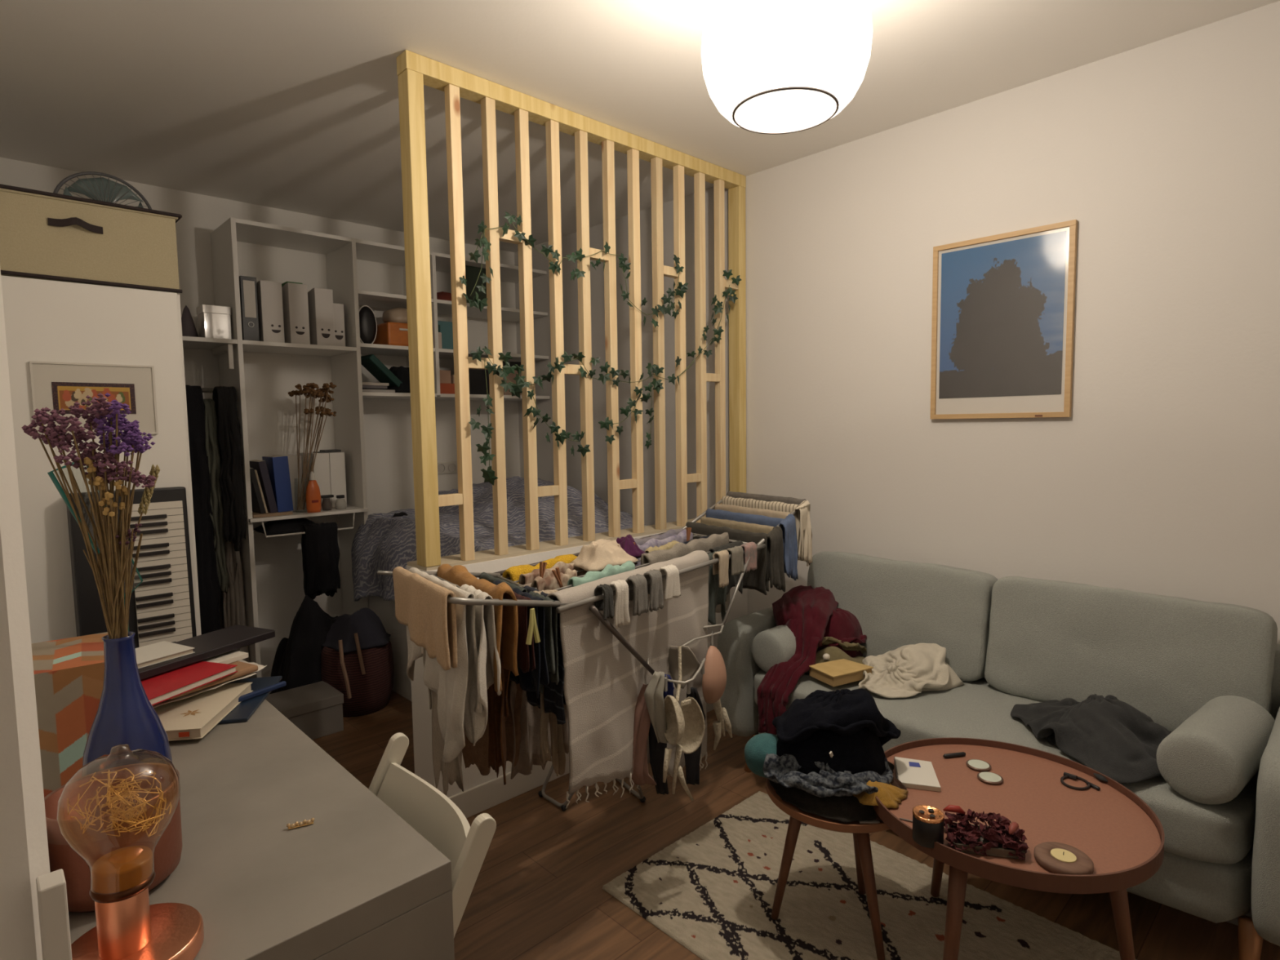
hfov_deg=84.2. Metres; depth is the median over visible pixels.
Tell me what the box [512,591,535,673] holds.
maroon top
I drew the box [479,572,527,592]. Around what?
garment
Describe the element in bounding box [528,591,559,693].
leggings
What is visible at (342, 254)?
shelving unit
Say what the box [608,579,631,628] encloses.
sock
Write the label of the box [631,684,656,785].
slip
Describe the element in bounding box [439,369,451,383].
box
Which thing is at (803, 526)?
striped sleepsuit
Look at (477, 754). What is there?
shirt
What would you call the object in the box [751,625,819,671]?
bolster cushion
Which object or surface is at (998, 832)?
dried petals
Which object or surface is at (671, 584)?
sock
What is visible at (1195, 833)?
seat cushion
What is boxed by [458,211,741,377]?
ivy garland
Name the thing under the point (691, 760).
sports bra
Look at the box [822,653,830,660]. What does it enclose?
tissue
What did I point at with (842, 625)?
cap
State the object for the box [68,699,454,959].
desk
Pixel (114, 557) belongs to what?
bouquet
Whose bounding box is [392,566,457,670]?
towel
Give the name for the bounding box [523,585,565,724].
plaid shirt
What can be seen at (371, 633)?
coat
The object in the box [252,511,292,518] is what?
book
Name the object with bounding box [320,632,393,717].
woven basket
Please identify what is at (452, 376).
box
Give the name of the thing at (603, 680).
blanket
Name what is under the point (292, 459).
file box
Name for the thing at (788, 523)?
trousers
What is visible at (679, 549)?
towel
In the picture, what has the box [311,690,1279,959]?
floor
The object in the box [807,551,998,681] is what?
cushion
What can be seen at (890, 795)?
cloth
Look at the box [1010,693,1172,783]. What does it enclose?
clothing
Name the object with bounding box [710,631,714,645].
clip
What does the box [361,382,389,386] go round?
magazine
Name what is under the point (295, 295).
magazine file
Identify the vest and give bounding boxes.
[700,516,774,533]
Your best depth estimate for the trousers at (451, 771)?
1.74 m
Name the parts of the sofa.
armrest, leg, seat frame, frame, leg, armrest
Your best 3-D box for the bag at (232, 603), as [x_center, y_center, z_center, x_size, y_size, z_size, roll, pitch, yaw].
[-2.107,0.351,3.618,0.114,1.477,0.228,-5,6,-43]
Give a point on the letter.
(233, 655)
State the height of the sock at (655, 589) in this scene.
0.116 m
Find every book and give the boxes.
[140,661,237,705]
[153,682,253,741]
[248,459,277,512]
[249,467,265,513]
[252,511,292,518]
[253,469,267,513]
[262,455,293,512]
[808,658,873,686]
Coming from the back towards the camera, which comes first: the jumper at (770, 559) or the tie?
the jumper at (770, 559)
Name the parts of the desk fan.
blade, blade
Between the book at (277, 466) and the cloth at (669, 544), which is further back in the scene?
the book at (277, 466)
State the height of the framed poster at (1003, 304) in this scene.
0.685 m
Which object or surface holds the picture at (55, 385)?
attached to the wardrobe
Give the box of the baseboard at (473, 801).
[448,703,714,817]
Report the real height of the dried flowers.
0.688 m
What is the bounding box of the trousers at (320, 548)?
[301,521,340,599]
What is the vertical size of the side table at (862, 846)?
0.393 m
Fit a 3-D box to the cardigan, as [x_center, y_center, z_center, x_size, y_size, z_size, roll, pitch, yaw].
[0.765,0.663,2.831,0.352,0.119,0.296,-1,4,0]
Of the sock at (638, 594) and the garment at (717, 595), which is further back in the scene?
the garment at (717, 595)
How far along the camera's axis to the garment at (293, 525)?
3.66 m
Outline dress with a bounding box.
[203,398,228,593]
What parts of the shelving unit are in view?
clothe rail, shelf, panel, panel, wire frame, shelf, wire frame, panel, panel, shelf, shelf, shelf, panel, panel, shelf, shelf, shelf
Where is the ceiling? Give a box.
[0,0,1279,252]
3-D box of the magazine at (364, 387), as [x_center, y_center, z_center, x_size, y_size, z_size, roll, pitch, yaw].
[-1.548,-0.524,4.031,0.145,0.016,0.195,-5,6,-43]
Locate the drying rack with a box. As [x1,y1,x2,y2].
[377,493,801,811]
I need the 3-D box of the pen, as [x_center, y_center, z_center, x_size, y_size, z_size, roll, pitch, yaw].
[0.889,0.778,2.005,0.069,0.012,0.012,-2,5,-11]
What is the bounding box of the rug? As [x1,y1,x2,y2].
[602,791,1137,959]
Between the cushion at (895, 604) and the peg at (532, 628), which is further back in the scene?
the cushion at (895, 604)
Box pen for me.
[942,751,965,758]
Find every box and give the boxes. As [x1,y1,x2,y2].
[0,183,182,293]
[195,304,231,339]
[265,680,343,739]
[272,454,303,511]
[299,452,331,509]
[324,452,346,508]
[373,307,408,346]
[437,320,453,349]
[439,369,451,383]
[440,382,454,394]
[450,374,454,383]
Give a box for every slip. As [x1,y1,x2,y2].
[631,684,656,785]
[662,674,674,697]
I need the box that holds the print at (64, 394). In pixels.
[51,382,136,413]
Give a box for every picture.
[29,360,158,435]
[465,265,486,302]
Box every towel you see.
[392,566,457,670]
[502,554,577,583]
[633,528,683,545]
[640,532,729,613]
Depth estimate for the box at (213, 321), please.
3.44 m
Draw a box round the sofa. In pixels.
[717,551,1279,959]
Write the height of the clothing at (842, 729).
0.209 m
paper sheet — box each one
[152,672,256,707]
[237,659,266,672]
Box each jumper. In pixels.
[391,511,408,517]
[685,521,785,595]
[756,585,838,734]
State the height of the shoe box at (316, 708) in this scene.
0.175 m
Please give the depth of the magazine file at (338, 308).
3.83 m
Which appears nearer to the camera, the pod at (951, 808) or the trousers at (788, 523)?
the pod at (951, 808)
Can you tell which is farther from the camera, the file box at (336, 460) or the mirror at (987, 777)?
the file box at (336, 460)
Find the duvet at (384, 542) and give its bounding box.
[351,475,646,601]
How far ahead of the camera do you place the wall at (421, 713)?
2.55 m
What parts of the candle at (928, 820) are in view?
copper lid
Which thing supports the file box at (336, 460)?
on the shelving unit
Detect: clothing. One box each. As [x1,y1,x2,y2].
[406,567,482,762]
[459,584,501,746]
[772,688,901,775]
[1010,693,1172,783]
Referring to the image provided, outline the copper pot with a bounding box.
[44,762,182,912]
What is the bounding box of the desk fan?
[53,171,151,209]
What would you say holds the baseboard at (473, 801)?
attached to the wall at (421, 713)
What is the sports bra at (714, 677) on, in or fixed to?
hanging from the drying rack
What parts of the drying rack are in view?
rail, leg frame, leg frame, frame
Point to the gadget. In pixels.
(335, 450)
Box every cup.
[663,695,684,745]
[675,697,705,754]
[702,645,726,703]
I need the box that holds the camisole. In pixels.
[648,697,668,795]
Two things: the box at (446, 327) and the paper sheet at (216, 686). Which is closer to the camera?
the paper sheet at (216, 686)
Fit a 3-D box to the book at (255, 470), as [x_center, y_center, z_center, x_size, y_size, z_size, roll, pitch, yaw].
[-1.970,0.055,3.640,0.052,0.223,0.170,-5,6,-43]
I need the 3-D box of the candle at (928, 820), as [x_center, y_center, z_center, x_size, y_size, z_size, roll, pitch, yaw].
[0.652,0.784,1.605,0.067,0.067,0.067,-5,6,-43]
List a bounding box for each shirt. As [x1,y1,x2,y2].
[436,564,519,692]
[462,680,522,775]
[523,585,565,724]
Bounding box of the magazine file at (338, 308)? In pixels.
[333,302,345,346]
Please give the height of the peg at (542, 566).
0.076 m
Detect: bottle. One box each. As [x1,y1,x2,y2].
[305,471,321,512]
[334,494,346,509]
[437,324,442,348]
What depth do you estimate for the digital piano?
2.31 m
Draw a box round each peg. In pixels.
[525,608,540,644]
[538,561,546,577]
[551,567,563,587]
[685,527,691,541]
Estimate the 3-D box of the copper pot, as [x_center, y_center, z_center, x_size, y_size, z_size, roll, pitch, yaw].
[-0.757,0.513,1.020,0.165,0.140,0.165,-5,6,-43]
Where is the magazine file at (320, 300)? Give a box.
[307,287,334,346]
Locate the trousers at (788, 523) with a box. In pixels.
[706,508,798,580]
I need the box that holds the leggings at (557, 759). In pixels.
[533,589,565,776]
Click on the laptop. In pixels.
(222, 641)
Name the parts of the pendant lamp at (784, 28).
bulb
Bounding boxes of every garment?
[253,517,314,535]
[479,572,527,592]
[681,534,710,544]
[707,549,727,624]
[708,540,743,600]
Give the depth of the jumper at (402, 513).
3.85 m
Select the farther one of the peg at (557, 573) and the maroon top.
the peg at (557, 573)
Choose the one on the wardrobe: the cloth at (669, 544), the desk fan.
the desk fan
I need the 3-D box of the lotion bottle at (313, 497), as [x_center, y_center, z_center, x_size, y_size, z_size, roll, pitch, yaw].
[-1.727,0.063,3.747,0.076,0.215,0.048,-5,6,-43]
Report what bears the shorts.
hanging from the drying rack
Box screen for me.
[396,49,746,567]
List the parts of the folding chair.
frame leg, backrest, frame leg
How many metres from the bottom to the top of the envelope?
0.016 m
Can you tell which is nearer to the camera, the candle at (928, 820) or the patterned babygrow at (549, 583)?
the candle at (928, 820)
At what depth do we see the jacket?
3.45 m
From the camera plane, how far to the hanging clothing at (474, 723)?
1.59 m
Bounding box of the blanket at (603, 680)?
[546,550,709,808]
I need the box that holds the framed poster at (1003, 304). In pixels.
[929,219,1077,419]
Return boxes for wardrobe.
[0,275,201,643]
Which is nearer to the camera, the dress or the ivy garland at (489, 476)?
the ivy garland at (489, 476)
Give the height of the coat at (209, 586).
1.299 m
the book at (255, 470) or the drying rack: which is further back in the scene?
the book at (255, 470)
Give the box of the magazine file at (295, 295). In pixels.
[281,282,310,344]
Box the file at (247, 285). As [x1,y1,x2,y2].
[239,275,259,341]
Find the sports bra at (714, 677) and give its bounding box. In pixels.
[702,645,732,750]
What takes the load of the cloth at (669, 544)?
hanging from the drying rack
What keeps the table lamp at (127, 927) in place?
on the desk at (358, 882)
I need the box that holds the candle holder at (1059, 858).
[1033,841,1093,875]
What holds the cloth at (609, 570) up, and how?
hanging from the drying rack
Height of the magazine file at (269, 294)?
0.304 m
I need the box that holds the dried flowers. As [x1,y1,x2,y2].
[288,382,336,512]
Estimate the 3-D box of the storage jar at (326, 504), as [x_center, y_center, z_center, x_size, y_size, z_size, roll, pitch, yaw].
[-1.694,0.122,3.833,0.070,0.082,0.052,-5,6,-43]
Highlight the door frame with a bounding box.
[0,269,50,959]
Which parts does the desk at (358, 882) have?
panel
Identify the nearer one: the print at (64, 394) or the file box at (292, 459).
the print at (64, 394)
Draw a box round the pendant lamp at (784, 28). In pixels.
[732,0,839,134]
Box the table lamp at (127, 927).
[56,743,204,959]
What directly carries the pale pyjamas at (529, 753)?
hanging from the drying rack
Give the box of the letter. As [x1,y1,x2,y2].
[200,649,248,663]
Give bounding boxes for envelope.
[168,661,257,699]
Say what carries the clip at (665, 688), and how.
attached to the drying rack
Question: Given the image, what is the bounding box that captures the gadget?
[313,448,341,453]
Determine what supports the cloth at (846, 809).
on the side table at (862, 846)
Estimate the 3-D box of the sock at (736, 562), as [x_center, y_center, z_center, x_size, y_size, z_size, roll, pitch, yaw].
[0.323,0.276,2.431,0.036,0.095,0.079,3,6,37]
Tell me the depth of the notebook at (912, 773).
1.88 m
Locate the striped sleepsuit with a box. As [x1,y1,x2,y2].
[721,496,812,566]
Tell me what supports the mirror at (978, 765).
on the coffee table at (1123, 837)
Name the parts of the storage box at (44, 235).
handle, lid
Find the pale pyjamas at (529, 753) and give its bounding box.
[510,582,568,779]
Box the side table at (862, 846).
[766,777,890,959]
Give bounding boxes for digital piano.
[66,486,196,648]
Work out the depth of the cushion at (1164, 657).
2.24 m
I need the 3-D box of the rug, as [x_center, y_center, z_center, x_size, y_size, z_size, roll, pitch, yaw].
[0.706,1.242,1.860,0.790,0.012,1.553,-5,6,-43]
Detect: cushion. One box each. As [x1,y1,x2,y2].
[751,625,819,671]
[753,669,1258,864]
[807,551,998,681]
[984,576,1277,731]
[1155,695,1275,804]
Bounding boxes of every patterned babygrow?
[519,561,587,585]
[530,568,577,591]
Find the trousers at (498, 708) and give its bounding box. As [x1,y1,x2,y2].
[487,630,510,785]
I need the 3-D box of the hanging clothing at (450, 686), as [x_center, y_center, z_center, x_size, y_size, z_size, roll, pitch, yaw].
[-0.482,0.428,1.732,0.105,0.391,0.455,-4,5,-31]
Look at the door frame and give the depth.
0.69 m
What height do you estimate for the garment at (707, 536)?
0.303 m
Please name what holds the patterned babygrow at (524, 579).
hanging from the drying rack
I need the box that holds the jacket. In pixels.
[212,386,246,551]
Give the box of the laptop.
[137,624,275,679]
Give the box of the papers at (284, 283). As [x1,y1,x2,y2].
[281,281,302,287]
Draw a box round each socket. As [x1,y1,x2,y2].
[437,461,457,474]
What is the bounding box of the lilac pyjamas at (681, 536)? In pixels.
[635,528,693,568]
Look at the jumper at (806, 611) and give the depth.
2.69 m
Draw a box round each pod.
[942,804,965,813]
[1008,822,1018,834]
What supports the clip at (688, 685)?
attached to the drying rack
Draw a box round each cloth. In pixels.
[567,560,635,587]
[644,540,679,553]
[726,491,805,504]
[744,733,777,777]
[769,760,893,822]
[853,780,908,808]
[858,643,964,697]
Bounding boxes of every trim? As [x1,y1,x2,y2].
[35,868,72,959]
[407,518,697,571]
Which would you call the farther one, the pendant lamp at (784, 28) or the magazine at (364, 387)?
the magazine at (364, 387)
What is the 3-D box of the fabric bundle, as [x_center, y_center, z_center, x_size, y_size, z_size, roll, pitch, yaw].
[-1.396,-0.592,4.200,0.261,0.163,0.286,-5,6,-43]
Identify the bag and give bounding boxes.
[31,631,107,797]
[218,536,250,678]
[436,291,451,301]
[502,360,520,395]
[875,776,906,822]
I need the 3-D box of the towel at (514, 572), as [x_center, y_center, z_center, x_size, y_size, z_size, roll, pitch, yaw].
[-0.261,0.375,2.275,0.060,0.262,0.440,2,5,35]
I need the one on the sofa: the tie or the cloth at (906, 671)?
the cloth at (906, 671)
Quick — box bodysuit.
[714,503,791,519]
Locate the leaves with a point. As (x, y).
(51, 475)
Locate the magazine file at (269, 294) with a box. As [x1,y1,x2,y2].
[256,280,284,342]
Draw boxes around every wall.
[0,157,519,677]
[406,532,747,797]
[514,0,1279,644]
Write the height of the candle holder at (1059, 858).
0.025 m
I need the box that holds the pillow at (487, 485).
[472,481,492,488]
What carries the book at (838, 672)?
on the sofa
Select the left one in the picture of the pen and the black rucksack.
the black rucksack
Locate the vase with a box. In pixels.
[81,631,172,777]
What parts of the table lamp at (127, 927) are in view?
bulb glass, lamp stem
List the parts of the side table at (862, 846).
leg, leg, paper strip, leg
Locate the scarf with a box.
[763,753,893,797]
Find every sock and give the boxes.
[594,583,613,620]
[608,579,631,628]
[616,534,646,559]
[625,573,648,616]
[643,568,663,612]
[658,564,680,600]
[712,549,728,587]
[726,546,744,575]
[740,542,757,572]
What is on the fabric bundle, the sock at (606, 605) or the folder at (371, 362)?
the folder at (371, 362)
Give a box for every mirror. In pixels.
[966,759,991,771]
[977,771,1003,784]
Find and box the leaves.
[47,462,142,631]
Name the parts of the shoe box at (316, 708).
lid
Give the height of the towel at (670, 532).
0.262 m
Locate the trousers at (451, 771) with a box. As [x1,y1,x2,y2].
[422,583,463,795]
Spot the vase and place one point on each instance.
(125, 714)
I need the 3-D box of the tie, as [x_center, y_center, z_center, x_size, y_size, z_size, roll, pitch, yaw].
[1.135,0.786,1.848,0.072,0.014,0.066,-5,6,-43]
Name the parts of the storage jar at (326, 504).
lid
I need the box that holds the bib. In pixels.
[569,538,638,571]
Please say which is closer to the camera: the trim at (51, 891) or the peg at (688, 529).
the trim at (51, 891)
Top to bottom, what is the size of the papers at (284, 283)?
0.063 m
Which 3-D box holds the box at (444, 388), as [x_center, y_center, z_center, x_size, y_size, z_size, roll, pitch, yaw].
[-1.206,-0.558,4.381,0.185,0.064,0.200,-5,6,-43]
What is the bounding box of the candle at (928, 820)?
[912,804,944,848]
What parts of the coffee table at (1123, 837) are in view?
leg, leg, leg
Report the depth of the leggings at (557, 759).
1.93 m
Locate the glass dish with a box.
[946,822,1025,860]
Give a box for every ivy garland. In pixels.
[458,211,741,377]
[468,346,694,485]
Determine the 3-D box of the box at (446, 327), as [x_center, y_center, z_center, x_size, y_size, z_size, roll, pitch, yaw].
[-1.222,-0.880,4.386,0.180,0.174,0.200,-5,6,-43]
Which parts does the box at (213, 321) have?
lid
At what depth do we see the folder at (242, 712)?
1.68 m
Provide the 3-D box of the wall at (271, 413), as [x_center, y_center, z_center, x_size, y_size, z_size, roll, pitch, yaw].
[-1.968,-0.194,4.063,2.970,2.610,0.100,-5,6,-43]
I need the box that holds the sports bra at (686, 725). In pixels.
[662,646,705,800]
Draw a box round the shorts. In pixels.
[492,580,549,697]
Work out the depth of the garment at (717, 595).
2.38 m
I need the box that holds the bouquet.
[22,392,159,639]
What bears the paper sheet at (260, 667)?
on the paper sheet
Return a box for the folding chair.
[368,732,496,937]
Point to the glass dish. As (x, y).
(998, 851)
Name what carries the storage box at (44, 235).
on the wardrobe
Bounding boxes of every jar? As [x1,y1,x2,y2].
[320,494,333,511]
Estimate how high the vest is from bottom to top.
0.119 m
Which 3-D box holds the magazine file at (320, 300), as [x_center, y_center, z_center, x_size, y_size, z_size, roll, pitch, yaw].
[-1.754,-0.867,3.843,0.093,0.299,0.252,-5,6,-43]
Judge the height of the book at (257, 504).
0.235 m
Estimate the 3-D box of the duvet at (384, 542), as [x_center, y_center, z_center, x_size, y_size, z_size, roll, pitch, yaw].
[-0.620,0.359,3.835,1.389,0.720,1.532,-5,6,-43]
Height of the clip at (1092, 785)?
0.010 m
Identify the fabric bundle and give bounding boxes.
[384,365,410,392]
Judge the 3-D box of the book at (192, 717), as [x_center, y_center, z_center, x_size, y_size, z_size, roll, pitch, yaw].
[-1.038,0.521,1.596,0.211,0.022,0.271,-1,5,-8]
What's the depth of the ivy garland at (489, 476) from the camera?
2.70 m
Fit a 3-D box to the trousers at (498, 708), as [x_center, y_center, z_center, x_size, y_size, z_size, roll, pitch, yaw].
[-0.360,0.510,1.778,0.053,0.495,0.155,-3,5,-31]
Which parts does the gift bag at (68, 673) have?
lid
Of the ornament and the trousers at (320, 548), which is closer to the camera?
the ornament
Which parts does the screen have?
post, post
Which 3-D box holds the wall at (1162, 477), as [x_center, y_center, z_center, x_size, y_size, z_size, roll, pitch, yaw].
[1.024,-0.165,3.153,0.100,2.610,5.550,-5,6,-43]
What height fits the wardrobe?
1.868 m
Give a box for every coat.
[185,385,221,634]
[321,607,391,653]
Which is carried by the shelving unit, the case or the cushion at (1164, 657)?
the case
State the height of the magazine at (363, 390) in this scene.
0.016 m
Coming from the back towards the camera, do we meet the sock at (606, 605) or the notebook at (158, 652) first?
the sock at (606, 605)
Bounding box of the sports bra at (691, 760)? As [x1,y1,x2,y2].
[684,687,705,785]
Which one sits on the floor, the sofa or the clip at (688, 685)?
the sofa
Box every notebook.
[135,640,195,668]
[893,756,940,791]
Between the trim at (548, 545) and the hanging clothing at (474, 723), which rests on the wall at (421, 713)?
the trim at (548, 545)
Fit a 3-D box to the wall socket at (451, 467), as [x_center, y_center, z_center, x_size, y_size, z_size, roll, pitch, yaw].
[-1.274,-0.079,4.652,0.160,0.080,0.018,-5,6,-43]
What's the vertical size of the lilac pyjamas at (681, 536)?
0.264 m
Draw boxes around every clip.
[286,817,315,829]
[663,675,668,691]
[686,677,690,693]
[701,658,704,674]
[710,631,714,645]
[1086,781,1100,790]
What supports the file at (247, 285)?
on the shelving unit
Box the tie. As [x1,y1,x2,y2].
[1060,772,1090,790]
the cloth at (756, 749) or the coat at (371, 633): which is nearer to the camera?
the cloth at (756, 749)
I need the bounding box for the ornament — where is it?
[181,305,198,337]
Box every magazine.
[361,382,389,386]
[362,385,387,389]
[362,389,395,392]
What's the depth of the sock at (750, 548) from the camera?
2.50 m
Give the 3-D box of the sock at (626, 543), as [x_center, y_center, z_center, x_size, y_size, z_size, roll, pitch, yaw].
[-0.041,0.223,2.394,0.147,0.072,0.135,-5,6,-43]
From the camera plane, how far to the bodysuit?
2.96 m
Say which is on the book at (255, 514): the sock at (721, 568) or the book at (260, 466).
the book at (260, 466)
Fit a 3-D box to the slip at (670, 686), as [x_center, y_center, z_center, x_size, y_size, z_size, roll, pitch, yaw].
[0.076,0.602,2.053,0.044,0.082,0.026,-1,5,-8]
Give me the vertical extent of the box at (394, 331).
0.230 m
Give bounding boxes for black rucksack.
[269,595,337,693]
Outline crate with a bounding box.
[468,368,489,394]
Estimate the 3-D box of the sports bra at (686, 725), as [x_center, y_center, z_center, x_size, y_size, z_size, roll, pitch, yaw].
[0.108,0.709,2.030,0.094,0.452,0.162,2,5,34]
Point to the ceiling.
(292, 105)
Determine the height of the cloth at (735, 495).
0.204 m
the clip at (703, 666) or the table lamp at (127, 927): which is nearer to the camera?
the table lamp at (127, 927)
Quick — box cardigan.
[804,636,866,673]
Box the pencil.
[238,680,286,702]
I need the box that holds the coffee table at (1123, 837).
[872,737,1164,959]
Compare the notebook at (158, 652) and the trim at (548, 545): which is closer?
the notebook at (158, 652)
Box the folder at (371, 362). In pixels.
[360,354,402,386]
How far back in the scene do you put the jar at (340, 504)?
3.86 m
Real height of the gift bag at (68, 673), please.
0.232 m
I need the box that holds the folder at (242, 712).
[217,675,282,724]
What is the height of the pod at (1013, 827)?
0.018 m
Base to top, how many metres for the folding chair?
0.786 m
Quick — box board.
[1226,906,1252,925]
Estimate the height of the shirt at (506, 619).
0.252 m
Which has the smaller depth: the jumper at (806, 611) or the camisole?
the camisole
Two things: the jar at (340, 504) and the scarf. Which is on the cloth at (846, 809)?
the scarf
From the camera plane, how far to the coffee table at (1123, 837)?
1.69 m
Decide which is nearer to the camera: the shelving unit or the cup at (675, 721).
the cup at (675, 721)
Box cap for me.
[817,608,866,657]
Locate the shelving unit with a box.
[182,217,550,679]
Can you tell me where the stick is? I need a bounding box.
[898,817,912,822]
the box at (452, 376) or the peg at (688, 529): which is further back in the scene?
the box at (452, 376)
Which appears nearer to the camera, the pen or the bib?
the pen
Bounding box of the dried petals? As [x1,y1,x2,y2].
[943,808,1029,859]
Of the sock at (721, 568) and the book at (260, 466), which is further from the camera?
the book at (260, 466)
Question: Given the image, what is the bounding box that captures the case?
[359,305,377,343]
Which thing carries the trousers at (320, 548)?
hanging from the shelving unit

